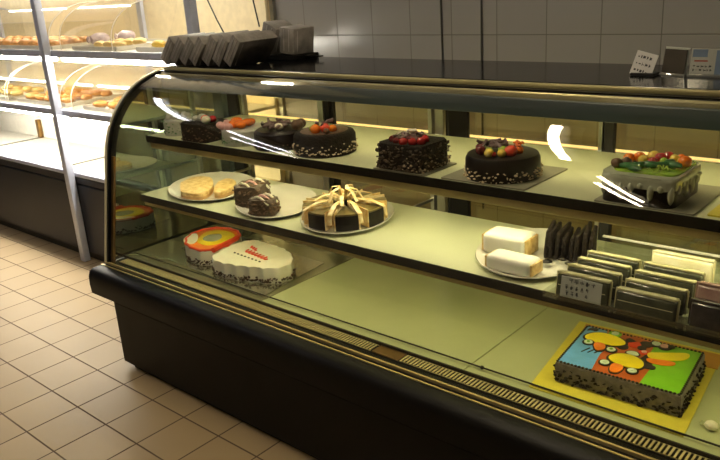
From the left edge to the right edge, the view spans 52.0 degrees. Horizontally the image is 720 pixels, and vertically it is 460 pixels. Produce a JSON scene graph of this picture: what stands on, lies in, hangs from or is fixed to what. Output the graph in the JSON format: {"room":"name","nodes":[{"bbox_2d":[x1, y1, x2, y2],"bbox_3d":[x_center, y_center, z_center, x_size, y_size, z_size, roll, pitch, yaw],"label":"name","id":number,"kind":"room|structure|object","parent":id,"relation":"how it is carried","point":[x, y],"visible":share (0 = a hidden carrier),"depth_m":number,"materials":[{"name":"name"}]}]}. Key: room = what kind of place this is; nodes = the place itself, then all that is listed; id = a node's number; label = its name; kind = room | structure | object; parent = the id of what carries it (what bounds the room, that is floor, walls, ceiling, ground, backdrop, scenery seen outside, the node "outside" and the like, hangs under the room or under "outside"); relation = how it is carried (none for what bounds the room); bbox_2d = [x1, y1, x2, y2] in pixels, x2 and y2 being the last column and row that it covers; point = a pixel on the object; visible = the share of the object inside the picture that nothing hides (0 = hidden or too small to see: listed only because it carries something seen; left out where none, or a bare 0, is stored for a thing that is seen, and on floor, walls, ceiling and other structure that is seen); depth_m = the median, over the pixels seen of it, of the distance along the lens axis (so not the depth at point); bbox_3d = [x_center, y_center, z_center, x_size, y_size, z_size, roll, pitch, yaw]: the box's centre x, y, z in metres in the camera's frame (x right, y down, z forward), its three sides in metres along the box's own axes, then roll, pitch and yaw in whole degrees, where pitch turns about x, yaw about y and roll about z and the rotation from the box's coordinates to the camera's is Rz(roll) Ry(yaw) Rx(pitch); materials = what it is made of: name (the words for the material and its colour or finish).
{"room":"bakery shop","nodes":[
{"label":"bakery shop","id":0,"kind":"room"},
{"bbox_2d":[0,224,317,459],"bbox_3d":[-1.972,0.937,2.296,9.000,0.050,5.150,12,25,40],"label":"floor","id":1,"kind":"structure","parent":0,"point":[69,391],"depth_m":2.93,"materials":[{"name":"tile"}]},
{"bbox_2d":[0,0,277,261],"bbox_3d":[-2.243,-1.116,4.888,4.208,2.200,0.674,12,25,40],"label":"shelf","id":2,"kind":"object","parent":1,"relation":"on","point":[149,19],"visible":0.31,"depth_m":4.30,"materials":[{"name":"metal"}]},
{"bbox_2d":[0,60,39,101],"bbox_3d":[-2.311,-1.038,5.000,0.690,0.220,0.529,12,25,40],"label":"bin","id":3,"kind":"object","parent":2,"relation":"on","point":[1,61],"visible":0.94,"depth_m":4.80,"materials":[{"name":"plastic"}]},
{"bbox_2d":[0,84,64,100],"bbox_3d":[-2.317,-0.940,5.026,0.620,0.021,0.415,12,25,40],"label":"tray","id":4,"kind":"object","parent":2,"relation":"on","point":[2,97],"visible":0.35,"depth_m":4.93,"materials":[{"name":"white plastic"}]},
{"bbox_2d":[10,89,23,95],"bbox_3d":[-2.232,-0.892,4.808,0.093,0.044,0.084,-3,19,4],"label":"bun","id":5,"kind":"object","parent":4,"relation":"on","point":[16,92],"visible":0.95,"depth_m":4.78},
{"bbox_2d":[31,87,43,92],"bbox_3d":[-2.140,-0.931,4.906,0.090,0.042,0.081,-3,19,3],"label":"bun","id":6,"kind":"object","parent":4,"relation":"on","point":[34,89],"visible":0.89,"depth_m":4.88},
{"bbox_2d":[0,2,85,49],"bbox_3d":[-2.068,-1.294,4.670,1.390,0.240,0.529,12,25,40],"label":"bin","id":7,"kind":"object","parent":2,"relation":"on","point":[69,4],"visible":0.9,"depth_m":4.32,"materials":[{"name":"plastic"}]},
{"bbox_2d":[6,59,108,108],"bbox_3d":[-1.776,-0.920,4.548,0.670,0.220,0.529,12,25,40],"label":"bin","id":8,"kind":"object","parent":2,"relation":"on","point":[54,63],"visible":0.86,"depth_m":4.43,"materials":[{"name":"plastic"}]},
{"bbox_2d":[0,39,115,49],"bbox_3d":[-2.074,-1.187,4.700,1.280,0.021,0.415,12,25,40],"label":"tray","id":9,"kind":"object","parent":2,"relation":"on","point":[82,43],"visible":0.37,"depth_m":4.30,"materials":[{"name":"white paper"}]},
{"bbox_2d":[17,39,30,45],"bbox_3d":[-2.027,-1.135,4.476,0.102,0.045,0.075,9,22,33],"label":"bun","id":10,"kind":"object","parent":9,"relation":"on","point":[24,41],"visible":0.62,"depth_m":4.45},
{"bbox_2d":[49,40,62,45],"bbox_3d":[-1.746,-1.071,4.239,0.092,0.041,0.068,3,20,21],"label":"bun","id":11,"kind":"object","parent":9,"relation":"on","point":[53,42],"visible":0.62,"depth_m":4.21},
{"bbox_2d":[67,37,82,43],"bbox_3d":[-1.667,-1.106,4.323,0.098,0.043,0.072,5,21,24],"label":"bun","id":12,"kind":"object","parent":9,"relation":"on","point":[71,40],"visible":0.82,"depth_m":4.29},
{"bbox_2d":[17,91,124,106],"bbox_3d":[-1.782,-0.822,4.574,0.600,0.021,0.415,12,25,40],"label":"tray","id":13,"kind":"object","parent":2,"relation":"on","point":[115,94],"visible":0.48,"depth_m":4.44,"materials":[{"name":"white paper"}]},
{"bbox_2d":[25,92,38,98],"bbox_3d":[-2.046,-0.836,4.609,0.107,0.042,0.079,4,20,21],"label":"bun","id":14,"kind":"object","parent":13,"relation":"on","point":[28,95],"visible":0.73,"depth_m":4.58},
{"bbox_2d":[61,97,74,102],"bbox_3d":[-1.714,-0.761,4.329,0.097,0.038,0.071,4,20,22],"label":"bun","id":15,"kind":"object","parent":13,"relation":"on","point":[64,99],"visible":0.89,"depth_m":4.30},
{"bbox_2d":[71,92,82,98],"bbox_3d":[-1.717,-0.816,4.485,0.077,0.041,0.104,-11,20,-21],"label":"bun","id":16,"kind":"object","parent":13,"relation":"on","point":[77,95],"visible":0.75,"depth_m":4.45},
{"bbox_2d":[81,94,92,99],"bbox_3d":[-1.635,-0.795,4.415,0.071,0.038,0.096,-13,21,-25],"label":"bun","id":17,"kind":"object","parent":13,"relation":"on","point":[84,96],"visible":0.93,"depth_m":4.38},
{"bbox_2d":[90,89,102,95],"bbox_3d":[-1.633,-0.852,4.574,0.106,0.042,0.078,4,20,23],"label":"bun","id":18,"kind":"object","parent":13,"relation":"on","point":[95,92],"visible":0.78,"depth_m":4.54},
{"bbox_2d":[100,90,112,96],"bbox_3d":[-1.550,-0.833,4.506,0.073,0.039,0.099,-17,22,-33],"label":"bun","id":19,"kind":"object","parent":13,"relation":"on","point":[104,93],"visible":0.93,"depth_m":4.48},
{"bbox_2d":[83,100,113,112],"bbox_3d":[-1.195,-0.693,4.078,0.560,0.021,0.415,12,25,40],"label":"tray","id":20,"kind":"object","parent":2,"relation":"on","point":[85,107],"visible":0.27,"depth_m":4.04,"materials":[{"name":"white plastic"}]},
{"bbox_2d":[93,100,107,106],"bbox_3d":[-1.440,-0.702,4.101,0.093,0.040,0.071,1,19,15],"label":"bun","id":21,"kind":"object","parent":20,"relation":"on","point":[100,103],"visible":0.93,"depth_m":4.08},
{"bbox_2d":[59,0,144,50],"bbox_3d":[-1.259,-1.116,3.986,0.520,0.240,0.529,12,25,40],"label":"bin","id":22,"kind":"object","parent":2,"relation":"on","point":[120,1],"visible":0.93,"depth_m":3.91,"materials":[{"name":"plastic"}]},
{"bbox_2d":[70,64,163,112],"bbox_3d":[-1.193,-0.791,4.054,0.640,0.220,0.529,12,25,40],"label":"bin","id":23,"kind":"object","parent":2,"relation":"on","point":[106,65],"visible":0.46,"depth_m":4.08,"materials":[{"name":"plastic"}]},
{"bbox_2d":[72,39,166,50],"bbox_3d":[-1.260,-1.008,4.012,0.440,0.021,0.415,12,25,40],"label":"tray","id":24,"kind":"object","parent":2,"relation":"on","point":[89,47],"visible":0.46,"depth_m":3.85,"materials":[{"name":"white plastic"}]},
{"bbox_2d":[86,33,109,43],"bbox_3d":[-1.437,-1.045,4.046,0.083,0.070,0.133,12,25,40],"label":"loaf","id":25,"kind":"object","parent":24,"relation":"on","point":[95,37],"visible":0.8,"depth_m":4.02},
{"bbox_2d":[113,41,126,46],"bbox_3d":[-1.241,-0.957,3.811,0.068,0.037,0.092,-18,23,-36],"label":"bun","id":26,"kind":"object","parent":24,"relation":"on","point":[117,43],"visible":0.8,"depth_m":3.78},
{"bbox_2d":[114,30,135,38],"bbox_3d":[-1.324,-1.093,4.165,0.086,0.066,0.136,12,25,40],"label":"loaf","id":27,"kind":"object","parent":24,"relation":"on","point":[124,34],"visible":0.74,"depth_m":4.13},
{"bbox_2d":[132,37,146,44],"bbox_3d":[-1.163,-0.993,3.894,0.077,0.042,0.105,-11,20,-19],"label":"bun","id":28,"kind":"object","parent":24,"relation":"on","point":[140,40],"visible":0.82,"depth_m":3.86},
{"bbox_2d":[136,45,163,51],"bbox_3d":[-0.835,-0.914,3.652,0.330,0.021,0.415,12,25,40],"label":"tray","id":29,"kind":"object","parent":2,"relation":"on","point":[150,48],"visible":0.2,"depth_m":3.55,"materials":[{"name":"white plastic"}]},
{"bbox_2d":[151,40,164,47],"bbox_3d":[-0.988,-0.915,3.634,0.071,0.039,0.095,-16,22,-32],"label":"bun","id":30,"kind":"object","parent":29,"relation":"on","point":[157,43],"visible":0.77,"depth_m":3.60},
{"bbox_2d":[0,110,284,260],"bbox_3d":[-2.189,-0.461,5.130,4.200,0.800,0.633,12,25,40],"label":"countertop","id":31,"kind":"structure","parent":1,"relation":"on","point":[34,199],"depth_m":4.74,"materials":[{"name":"laminate"}]},
{"bbox_2d":[0,110,284,181],"bbox_3d":[-2.193,-0.684,5.067,4.200,0.338,0.600,12,25,40],"label":"countertop","id":32,"kind":"structure","parent":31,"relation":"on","point":[23,136],"depth_m":5.18,"materials":[{"name":"metal"}]},
{"bbox_2d":[0,164,284,255],"bbox_3d":[-2.179,-0.325,5.177,4.200,0.412,0.630,12,25,40],"label":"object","id":33,"kind":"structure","parent":31,"relation":"on","point":[35,202],"depth_m":4.56,"materials":[{"name":"glass"}]},
{"bbox_2d":[89,57,719,459],"bbox_3d":[0.424,0.137,2.279,3.360,1.170,0.954,12,25,40],"label":"display case","id":34,"kind":"object","parent":1,"relation":"on","point":[400,345],"visible":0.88,"depth_m":2.32,"materials":[{"name":"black metal"}]},
{"bbox_2d":[163,111,191,135],"bbox_3d":[-0.721,-0.425,2.940,0.128,0.083,0.129,12,25,40],"label":"cake","id":35,"kind":"object","parent":34,"relation":"on","point":[172,127],"visible":0.66,"depth_m":2.90,"materials":[{"name":"white food"}]},
{"bbox_2d":[161,32,204,64],"bbox_3d":[-0.768,-0.799,3.251,0.117,0.122,0.199,12,25,40],"label":"folder","id":36,"kind":"object","parent":34,"relation":"on","point":[171,40],"visible":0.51,"depth_m":3.18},
{"bbox_2d":[170,32,214,64],"bbox_3d":[-0.716,-0.787,3.207,0.117,0.122,0.199,12,25,40],"label":"folder","id":37,"kind":"object","parent":34,"relation":"on","point":[181,40],"visible":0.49,"depth_m":3.14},
{"bbox_2d":[189,35,208,65],"bbox_3d":[-0.612,-0.764,3.119,0.117,0.122,0.199,12,25,40],"label":"folder","id":38,"kind":"object","parent":34,"relation":"on","point":[196,55],"visible":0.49,"depth_m":3.05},
{"bbox_2d":[179,32,224,65],"bbox_3d":[-0.664,-0.776,3.163,0.117,0.122,0.199,12,25,40],"label":"folder","id":39,"kind":"object","parent":34,"relation":"on","point":[188,47],"visible":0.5,"depth_m":3.09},
{"bbox_2d":[180,114,225,142],"bbox_3d":[-0.589,-0.394,2.801,0.165,0.096,0.144,12,25,40],"label":"chocolate cake","id":40,"kind":"object","parent":34,"relation":"on","point":[202,128],"visible":0.85,"depth_m":2.75,"materials":[{"name":"brown food"}]},
{"bbox_2d":[168,172,253,200],"bbox_3d":[-0.599,-0.175,2.989,0.423,0.016,0.378,12,25,40],"label":"serving platter","id":41,"kind":"object","parent":34,"relation":"on","point":[174,188],"visible":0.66,"depth_m":3.09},
{"bbox_2d":[180,176,213,199],"bbox_3d":[-0.651,-0.170,2.954,0.131,0.025,0.294,-8,19,-11],"label":"cake","id":42,"kind":"object","parent":41,"relation":"on","point":[198,187],"visible":0.99,"depth_m":2.90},
{"bbox_2d":[214,178,235,198],"bbox_3d":[-0.530,-0.168,2.920,0.078,0.027,0.209,-4,19,-1],"label":"cake","id":43,"kind":"object","parent":41,"relation":"on","point":[223,188],"visible":0.91,"depth_m":2.87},
{"bbox_2d":[202,30,248,65],"bbox_3d":[-0.549,-0.760,3.084,0.115,0.129,0.209,12,25,40],"label":"folder","id":44,"kind":"object","parent":34,"relation":"on","point":[213,39],"visible":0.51,"depth_m":3.01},
{"bbox_2d":[212,30,259,66],"bbox_3d":[-0.496,-0.748,3.039,0.115,0.129,0.209,12,25,40],"label":"folder","id":45,"kind":"object","parent":34,"relation":"on","point":[224,39],"visible":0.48,"depth_m":2.97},
{"bbox_2d":[216,117,261,146],"bbox_3d":[-0.424,-0.364,2.687,0.171,0.092,0.173,12,25,40],"label":"cake","id":46,"kind":"object","parent":34,"relation":"on","point":[236,132],"visible":0.81,"depth_m":2.63,"materials":[{"name":"white food"}]},
{"bbox_2d":[167,237,323,296],"bbox_3d":[-0.450,0.132,2.973,0.641,0.004,0.357,14,26,43],"label":"cake board","id":47,"kind":"object","parent":34,"relation":"on","point":[304,265],"visible":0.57,"depth_m":2.88,"materials":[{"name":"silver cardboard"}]},
{"bbox_2d":[183,227,296,283],"bbox_3d":[-0.498,0.096,2.961,0.270,0.078,0.654,-19,24,-38],"label":"cake","id":48,"kind":"object","parent":47,"relation":"on","point":[251,261],"visible":1,"depth_m":2.87,"materials":[{"name":"white food"}]},
{"bbox_2d":[119,259,378,350],"bbox_3d":[-0.478,0.243,2.689,1.391,0.002,0.041,12,25,40],"label":"vent grille","id":49,"kind":"object","parent":34,"relation":"attached to","point":[327,330],"depth_m":2.59,"materials":[{"name":"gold metal"}]},
{"bbox_2d":[223,30,277,66],"bbox_3d":[-0.443,-0.737,2.994,0.115,0.129,0.209,12,25,40],"label":"folder","id":50,"kind":"object","parent":34,"relation":"on","point":[247,48],"visible":1,"depth_m":2.96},
{"bbox_2d":[232,178,270,207],"bbox_3d":[-0.397,-0.141,2.725,0.128,0.085,0.143,1,19,13],"label":"cake slice","id":51,"kind":"object","parent":34,"relation":"on","point":[244,190],"visible":0.71,"depth_m":2.68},
{"bbox_2d":[246,193,280,215],"bbox_3d":[-0.338,-0.091,2.596,0.114,0.067,0.096,1,19,14],"label":"cake slice","id":52,"kind":"object","parent":34,"relation":"on","point":[266,204],"visible":1,"depth_m":2.56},
{"bbox_2d":[235,184,315,217],"bbox_3d":[-0.309,-0.105,2.727,0.380,0.016,0.368,12,25,40],"label":"serving platter","id":53,"kind":"object","parent":34,"relation":"on","point":[291,197],"visible":0.53,"depth_m":2.76,"materials":[{"name":"ceramic"}]},
{"bbox_2d":[253,118,305,151],"bbox_3d":[-0.282,-0.340,2.579,0.191,0.098,0.189,12,25,40],"label":"chocolate cake","id":54,"kind":"object","parent":34,"relation":"on","point":[270,137],"visible":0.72,"depth_m":2.52,"materials":[{"name":"food"}]},
{"bbox_2d":[269,52,322,60],"bbox_3d":[-0.271,-0.736,3.129,0.315,0.022,0.140,12,25,40],"label":"tray","id":55,"kind":"object","parent":34,"relation":"on","point":[281,56],"visible":0.84,"depth_m":3.08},
{"bbox_2d":[262,19,292,53],"bbox_3d":[-0.351,-0.827,3.161,0.120,0.135,0.124,12,25,40],"label":"folder","id":56,"kind":"object","parent":55,"relation":"on","point":[274,25],"visible":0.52,"depth_m":3.12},
{"bbox_2d":[279,24,313,54],"bbox_3d":[-0.264,-0.797,3.092,0.097,0.114,0.124,12,25,40],"label":"folder","id":57,"kind":"object","parent":55,"relation":"on","point":[294,39],"visible":1,"depth_m":3.06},
{"bbox_2d":[292,118,358,158],"bbox_3d":[-0.118,-0.316,2.455,0.221,0.111,0.224,12,25,40],"label":"chocolate cake","id":58,"kind":"object","parent":34,"relation":"on","point":[325,140],"visible":1,"depth_m":2.38,"materials":[{"name":"food"}]},
{"bbox_2d":[300,202,393,233],"bbox_3d":[-0.042,-0.050,2.511,0.344,0.016,0.386,12,25,40],"label":"serving platter","id":59,"kind":"object","parent":34,"relation":"on","point":[390,209],"visible":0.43,"depth_m":2.39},
{"bbox_2d":[302,200,333,223],"bbox_3d":[-0.143,-0.066,2.480,0.119,0.060,0.080,-10,20,-18],"label":"slice","id":60,"kind":"object","parent":59,"relation":"on","point":[306,203],"visible":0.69,"depth_m":2.45,"materials":[{"name":"brown food"}]},
{"bbox_2d":[306,192,337,202],"bbox_3d":[-0.114,-0.084,2.525,0.116,0.060,0.084,12,25,40],"label":"slice","id":61,"kind":"object","parent":59,"relation":"on","point":[334,199],"visible":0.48,"depth_m":2.52,"materials":[{"name":"brown food"}]},
{"bbox_2d":[306,203,338,230],"bbox_3d":[-0.105,-0.046,2.412,0.084,0.060,0.116,12,25,40],"label":"slice","id":62,"kind":"object","parent":59,"relation":"on","point":[317,216],"visible":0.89,"depth_m":2.38,"materials":[{"name":"brown food"}]},
{"bbox_2d":[333,191,351,207],"bbox_3d":[-0.043,-0.100,2.559,0.080,0.060,0.119,-10,20,-18],"label":"slice","id":63,"kind":"object","parent":59,"relation":"on","point":[346,203],"visible":0.26,"depth_m":2.52,"materials":[{"name":"brown food"}]},
{"bbox_2d":[333,204,360,231],"bbox_3d":[-0.058,-0.039,2.383,0.080,0.060,0.119,-10,20,-18],"label":"slice","id":64,"kind":"object","parent":59,"relation":"on","point":[345,218],"visible":0.98,"depth_m":2.34,"materials":[{"name":"brown food"}]},
{"bbox_2d":[301,184,387,225],"bbox_3d":[-0.046,-0.090,2.413,0.239,0.084,0.241,12,25,40],"label":"ribbon bow","id":65,"kind":"object","parent":64,"relation":"on","point":[343,193],"visible":1,"depth_m":2.40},
{"bbox_2d":[350,189,379,201],"bbox_3d":[0.004,-0.093,2.530,0.084,0.060,0.116,12,25,40],"label":"slice","id":66,"kind":"object","parent":59,"relation":"on","point":[364,194],"visible":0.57,"depth_m":2.53,"materials":[{"name":"brown food"}]},
{"bbox_2d":[350,201,384,227],"bbox_3d":[0.013,-0.056,2.418,0.116,0.060,0.084,12,25,40],"label":"slice","id":67,"kind":"object","parent":59,"relation":"on","point":[373,213],"visible":0.84,"depth_m":2.38,"materials":[{"name":"brown food"}]},
{"bbox_2d":[355,194,387,217],"bbox_3d":[0.042,-0.073,2.462,0.119,0.060,0.080,-10,20,-18],"label":"slice","id":68,"kind":"object","parent":59,"relation":"on","point":[380,198],"visible":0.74,"depth_m":2.47,"materials":[{"name":"brown food"}]},
{"bbox_2d":[373,162,456,175],"bbox_3d":[0.163,-0.191,2.200,0.193,0.004,0.164,12,25,40],"label":"cake board","id":69,"kind":"object","parent":34,"relation":"on","point":[449,164],"visible":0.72,"depth_m":2.14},
{"bbox_2d":[375,128,451,173],"bbox_3d":[0.156,-0.244,2.177,0.185,0.112,0.169,12,25,40],"label":"chocolate cake","id":70,"kind":"object","parent":69,"relation":"on","point":[418,152],"visible":1,"depth_m":2.13,"materials":[{"name":"brown food"}]},
{"bbox_2d":[142,171,719,324],"bbox_3d":[0.417,0.061,2.143,3.100,0.014,0.411,12,25,40],"label":"shelf","id":71,"kind":"object","parent":34,"relation":"attached to","point":[445,244],"depth_m":2.25,"materials":[{"name":"glass"}]},
{"bbox_2d":[145,202,719,349],"bbox_3d":[0.302,0.134,2.027,3.100,0.034,0.036,12,25,40],"label":"display shelf","id":72,"kind":"object","parent":34,"relation":"attached to","point":[373,251],"depth_m":2.21,"materials":[{"name":"metal"}]},
{"bbox_2d":[147,115,719,219],"bbox_3d":[0.473,-0.184,2.146,3.100,0.014,0.486,12,25,40],"label":"shelf","id":73,"kind":"object","parent":34,"relation":"attached to","point":[577,187],"depth_m":2.13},
{"bbox_2d":[151,143,719,241],"bbox_3d":[0.334,-0.097,2.004,3.100,0.040,0.036,12,25,40],"label":"lamp","id":74,"kind":"object","parent":34,"relation":"attached to","point":[335,167],"depth_m":2.15,"materials":[{"name":"metal"}]},
{"bbox_2d":[441,165,567,190],"bbox_3d":[0.401,-0.157,2.053,0.260,0.004,0.245,12,25,40],"label":"cake board","id":75,"kind":"object","parent":34,"relation":"on","point":[549,172],"visible":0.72,"depth_m":2.00,"materials":[{"name":"cardboard"}]},
{"bbox_2d":[463,138,542,183],"bbox_3d":[0.391,-0.199,2.019,0.216,0.100,0.216,12,25,40],"label":"chocolate cake","id":76,"kind":"object","parent":75,"relation":"on","point":[499,161],"visible":1,"depth_m":1.95,"materials":[{"name":"brown food"}]},
{"bbox_2d":[475,228,581,278],"bbox_3d":[0.486,0.065,2.070,0.325,0.016,0.388,12,25,40],"label":"serving platter","id":77,"kind":"object","parent":34,"relation":"on","point":[547,272],"visible":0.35,"depth_m":2.02,"materials":[{"name":"ceramic"}]},
{"bbox_2d":[482,226,537,254],"bbox_3d":[0.424,0.033,2.090,0.140,0.060,0.088,11,24,37],"label":"roll","id":78,"kind":"object","parent":77,"relation":"on","point":[498,237],"visible":0.86,"depth_m":2.06,"materials":[{"name":"food"}]},
{"bbox_2d":[485,249,542,276],"bbox_3d":[0.407,0.087,1.960,0.145,0.044,0.072,12,25,40],"label":"roll","id":79,"kind":"object","parent":77,"relation":"on","point":[502,260],"visible":0.98,"depth_m":1.93,"materials":[{"name":"food"}]},
{"bbox_2d":[543,259,551,266],"bbox_3d":[0.500,0.087,1.980,0.030,0.019,0.030,12,25,40],"label":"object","id":80,"kind":"object","parent":77,"relation":"on","point":[546,262],"visible":0.88,"depth_m":1.97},
{"bbox_2d":[557,256,567,264],"bbox_3d":[0.545,0.081,1.990,0.030,0.019,0.030,12,25,40],"label":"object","id":81,"kind":"object","parent":77,"relation":"on","point":[561,260],"visible":0.96,"depth_m":1.98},
{"bbox_2d":[543,220,597,261],"bbox_3d":[0.576,0.027,2.020,0.139,0.086,0.105,6,21,27],"label":"log","id":82,"kind":"object","parent":77,"relation":"on","point":[559,240],"visible":0.94,"depth_m":1.99,"materials":[{"name":"food"}]},
{"bbox_2d":[399,355,710,459],"bbox_3d":[0.782,0.521,1.624,1.735,0.002,0.041,12,25,40],"label":"vent grille","id":83,"kind":"object","parent":34,"relation":"attached to","point":[657,445],"depth_m":1.86,"materials":[{"name":"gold metal"}]},
{"bbox_2d":[567,263,622,299],"bbox_3d":[0.566,0.124,1.792,0.138,0.067,0.033,12,25,40],"label":"packet","id":84,"kind":"object","parent":34,"relation":"on","point":[616,277],"visible":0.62,"depth_m":1.77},
{"bbox_2d":[577,256,631,285],"bbox_3d":[0.600,0.110,1.822,0.138,0.070,0.034,12,25,40],"label":"packet","id":85,"kind":"object","parent":34,"relation":"on","point":[626,270],"visible":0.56,"depth_m":1.80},
{"bbox_2d":[587,250,641,277],"bbox_3d":[0.633,0.097,1.851,0.138,0.073,0.034,12,25,40],"label":"packet","id":86,"kind":"object","parent":34,"relation":"on","point":[636,263],"visible":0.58,"depth_m":1.83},
{"bbox_2d":[529,321,719,436],"bbox_3d":[0.723,0.380,2.012,0.455,0.004,0.453,12,25,40],"label":"cake board","id":87,"kind":"object","parent":34,"relation":"on","point":[545,378],"visible":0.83,"depth_m":1.88,"materials":[{"name":"cardboard"}]},
{"bbox_2d":[553,325,705,417],"bbox_3d":[0.715,0.361,1.963,0.357,0.066,0.269,12,25,40],"label":"cake","id":88,"kind":"object","parent":87,"relation":"on","point":[655,375],"visible":1,"depth_m":1.91,"materials":[{"name":"food"}]},
{"bbox_2d":[594,342,605,350],"bbox_3d":[0.651,0.317,2.013,0.035,0.002,0.044,12,25,40],"label":"decoration","id":89,"kind":"object","parent":88,"relation":"attached to","point":[598,346],"depth_m":2.01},
{"bbox_2d":[609,363,622,372],"bbox_3d":[0.657,0.355,1.900,0.032,0.002,0.048,12,25,40],"label":"decoration","id":90,"kind":"object","parent":88,"relation":"attached to","point":[613,367],"depth_m":1.90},
{"bbox_2d":[583,324,719,369],"bbox_3d":[0.826,0.331,2.125,0.394,0.002,0.091,10,23,36],"label":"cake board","id":91,"kind":"object","parent":87,"relation":"on","point":[712,360],"visible":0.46,"depth_m":2.05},
{"bbox_2d":[630,50,659,75],"bbox_3d":[0.792,-0.461,2.051,0.073,0.077,0.045,12,25,40],"label":"price card","id":92,"kind":"object","parent":34,"relation":"on","point":[644,63],"visible":0.99,"depth_m":2.04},
{"bbox_2d":[594,184,719,215],"bbox_3d":[0.725,-0.086,1.779,0.230,0.004,0.245,12,25,40],"label":"cake board","id":93,"kind":"object","parent":34,"relation":"on","point":[706,194],"visible":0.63,"depth_m":1.71,"materials":[{"name":"cardboard"}]},
{"bbox_2d":[601,151,701,208],"bbox_3d":[0.695,-0.131,1.761,0.186,0.096,0.210,12,25,40],"label":"cake","id":94,"kind":"object","parent":93,"relation":"on","point":[665,180],"visible":1,"depth_m":1.71,"materials":[{"name":"grey food"}]},
{"bbox_2d":[625,277,689,315],"bbox_3d":[0.678,0.152,1.696,0.144,0.062,0.032,12,25,40],"label":"packet","id":95,"kind":"object","parent":34,"relation":"on","point":[682,294],"visible":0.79,"depth_m":1.67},
{"bbox_2d":[603,235,719,257],"bbox_3d":[0.857,0.061,1.957,0.410,0.050,0.085,12,25,40],"label":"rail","id":96,"kind":"object","parent":34,"relation":"on","point":[605,236],"visible":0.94,"depth_m":1.95,"materials":[{"name":"plastic"}]},
{"bbox_2d":[634,269,696,308],"bbox_3d":[0.710,0.137,1.725,0.144,0.068,0.033,12,25,40],"label":"packet","id":97,"kind":"object","parent":34,"relation":"on","point":[690,284],"visible":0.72,"depth_m":1.71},
{"bbox_2d":[643,261,705,284],"bbox_3d":[0.742,0.122,1.754,0.144,0.074,0.034,12,25,40],"label":"packet","id":98,"kind":"object","parent":34,"relation":"on","point":[683,272],"visible":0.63,"depth_m":1.74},
{"bbox_2d":[659,46,690,75],"bbox_3d":[0.859,-0.462,2.016,0.071,0.075,0.045,12,25,40],"label":"card holder","id":99,"kind":"object","parent":34,"relation":"on","point":[675,63],"visible":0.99,"depth_m":2.01,"materials":[{"name":"plastic"}]},
{"bbox_2d":[686,48,719,77],"bbox_3d":[0.923,-0.445,1.957,0.096,0.074,0.055,12,25,40],"label":"card holder","id":100,"kind":"object","parent":34,"relation":"on","point":[705,63],"visible":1,"depth_m":1.96,"materials":[{"name":"plastic"}]},
{"bbox_2d":[693,49,708,56],"bbox_3d":[0.904,-0.469,1.961,0.038,0.020,0.004,12,25,40],"label":"print","id":101,"kind":"object","parent":100,"relation":"on","point":[696,52],"depth_m":1.96},
{"bbox_2d":[714,50,719,74],"bbox_3d":[0.943,-0.438,1.932,0.024,0.061,0.012,12,25,40],"label":"print","id":102,"kind":"object","parent":100,"relation":"on","point":[716,52],"depth_m":1.94},
{"bbox_2d":[704,420,717,430],"bbox_3d":[0.818,0.458,1.733,0.041,0.024,0.027,5,21,24],"label":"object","id":103,"kind":"object","parent":34,"relation":"on","point":[711,425],"visible":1,"depth_m":1.72,"materials":[{"name":"food"}]},
{"bbox_2d":[707,204,719,217],"bbox_3d":[0.925,-0.047,1.626,0.232,0.004,0.240,12,25,40],"label":"cake board","id":104,"kind":"object","parent":34,"relation":"on","point":[715,212],"visible":1,"depth_m":1.62,"materials":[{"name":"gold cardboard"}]},
{"bbox_3d":[0.740,0.145,1.763,0.500,0.030,0.319,12,25,40],"label":"tray","id":105,"kind":"object","parent":34,"relation":"on","visible":0},
{"bbox_2d":[555,269,612,305],"bbox_3d":[0.533,0.138,1.763,0.138,0.064,0.033,12,25,40],"label":"packet","id":106,"kind":"object","parent":105,"relation":"on","point":[607,286],"visible":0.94,"depth_m":1.73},
{"bbox_2d":[560,275,602,304],"bbox_3d":[0.524,0.142,1.753,0.102,0.050,0.010,12,25,40],"label":"price sign","id":107,"kind":"object","parent":106,"relation":"attached to","point":[574,288],"visible":1,"depth_m":1.75,"materials":[{"name":"paper"}]},
{"bbox_2d":[614,286,680,322],"bbox_3d":[0.646,0.167,1.667,0.144,0.056,0.031,12,25,40],"label":"packet","id":108,"kind":"object","parent":105,"relation":"on","point":[627,299],"visible":1,"depth_m":1.65,"materials":[{"name":"plastic"}]},
{"bbox_2d":[652,249,716,282],"bbox_3d":[0.780,0.100,1.791,0.148,0.086,0.036,12,25,40],"label":"packet","id":109,"kind":"object","parent":105,"relation":"on","point":[708,265],"visible":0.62,"depth_m":1.77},
{"bbox_2d":[687,297,719,333],"bbox_3d":[0.770,0.188,1.565,0.140,0.066,0.033,12,25,40],"label":"packet","id":110,"kind":"object","parent":105,"relation":"on","point":[704,314],"visible":1,"depth_m":1.58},
{"bbox_2d":[695,280,719,301],"bbox_3d":[0.798,0.164,1.600,0.138,0.086,0.036,12,25,40],"label":"packet","id":111,"kind":"object","parent":105,"relation":"on","point":[706,290],"visible":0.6,"depth_m":1.61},
{"bbox_2d":[275,0,719,261],"bbox_3d":[-0.337,-1.065,3.708,9.000,2.620,0.100,12,25,40],"label":"wall","id":112,"kind":"structure","parent":0,"point":[569,31],"depth_m":2.92,"materials":[{"name":"tile"}]},
{"bbox_2d":[267,0,291,183],"bbox_3d":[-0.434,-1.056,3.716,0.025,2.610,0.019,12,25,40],"label":"trim","id":113,"kind":"structure","parent":112,"relation":"attached to","point":[272,7],"depth_m":3.84,"materials":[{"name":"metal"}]},
{"bbox_2d":[440,0,442,59],"bbox_3d":[0.320,-1.118,2.988,0.015,2.100,0.009,12,25,40],"label":"cable","id":114,"kind":"object","parent":112,"relation":"attached to","point":[441,22],"visible":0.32,"depth_m":3.08,"materials":[{"name":"black metal"}]},
{"bbox_2d":[480,0,483,208],"bbox_3d":[0.468,-1.085,2.862,0.011,2.100,0.009,12,25,40],"label":"cable","id":115,"kind":"object","parent":112,"relation":"attached to","point":[481,31],"visible":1,"depth_m":2.97,"materials":[{"name":"black metal"}]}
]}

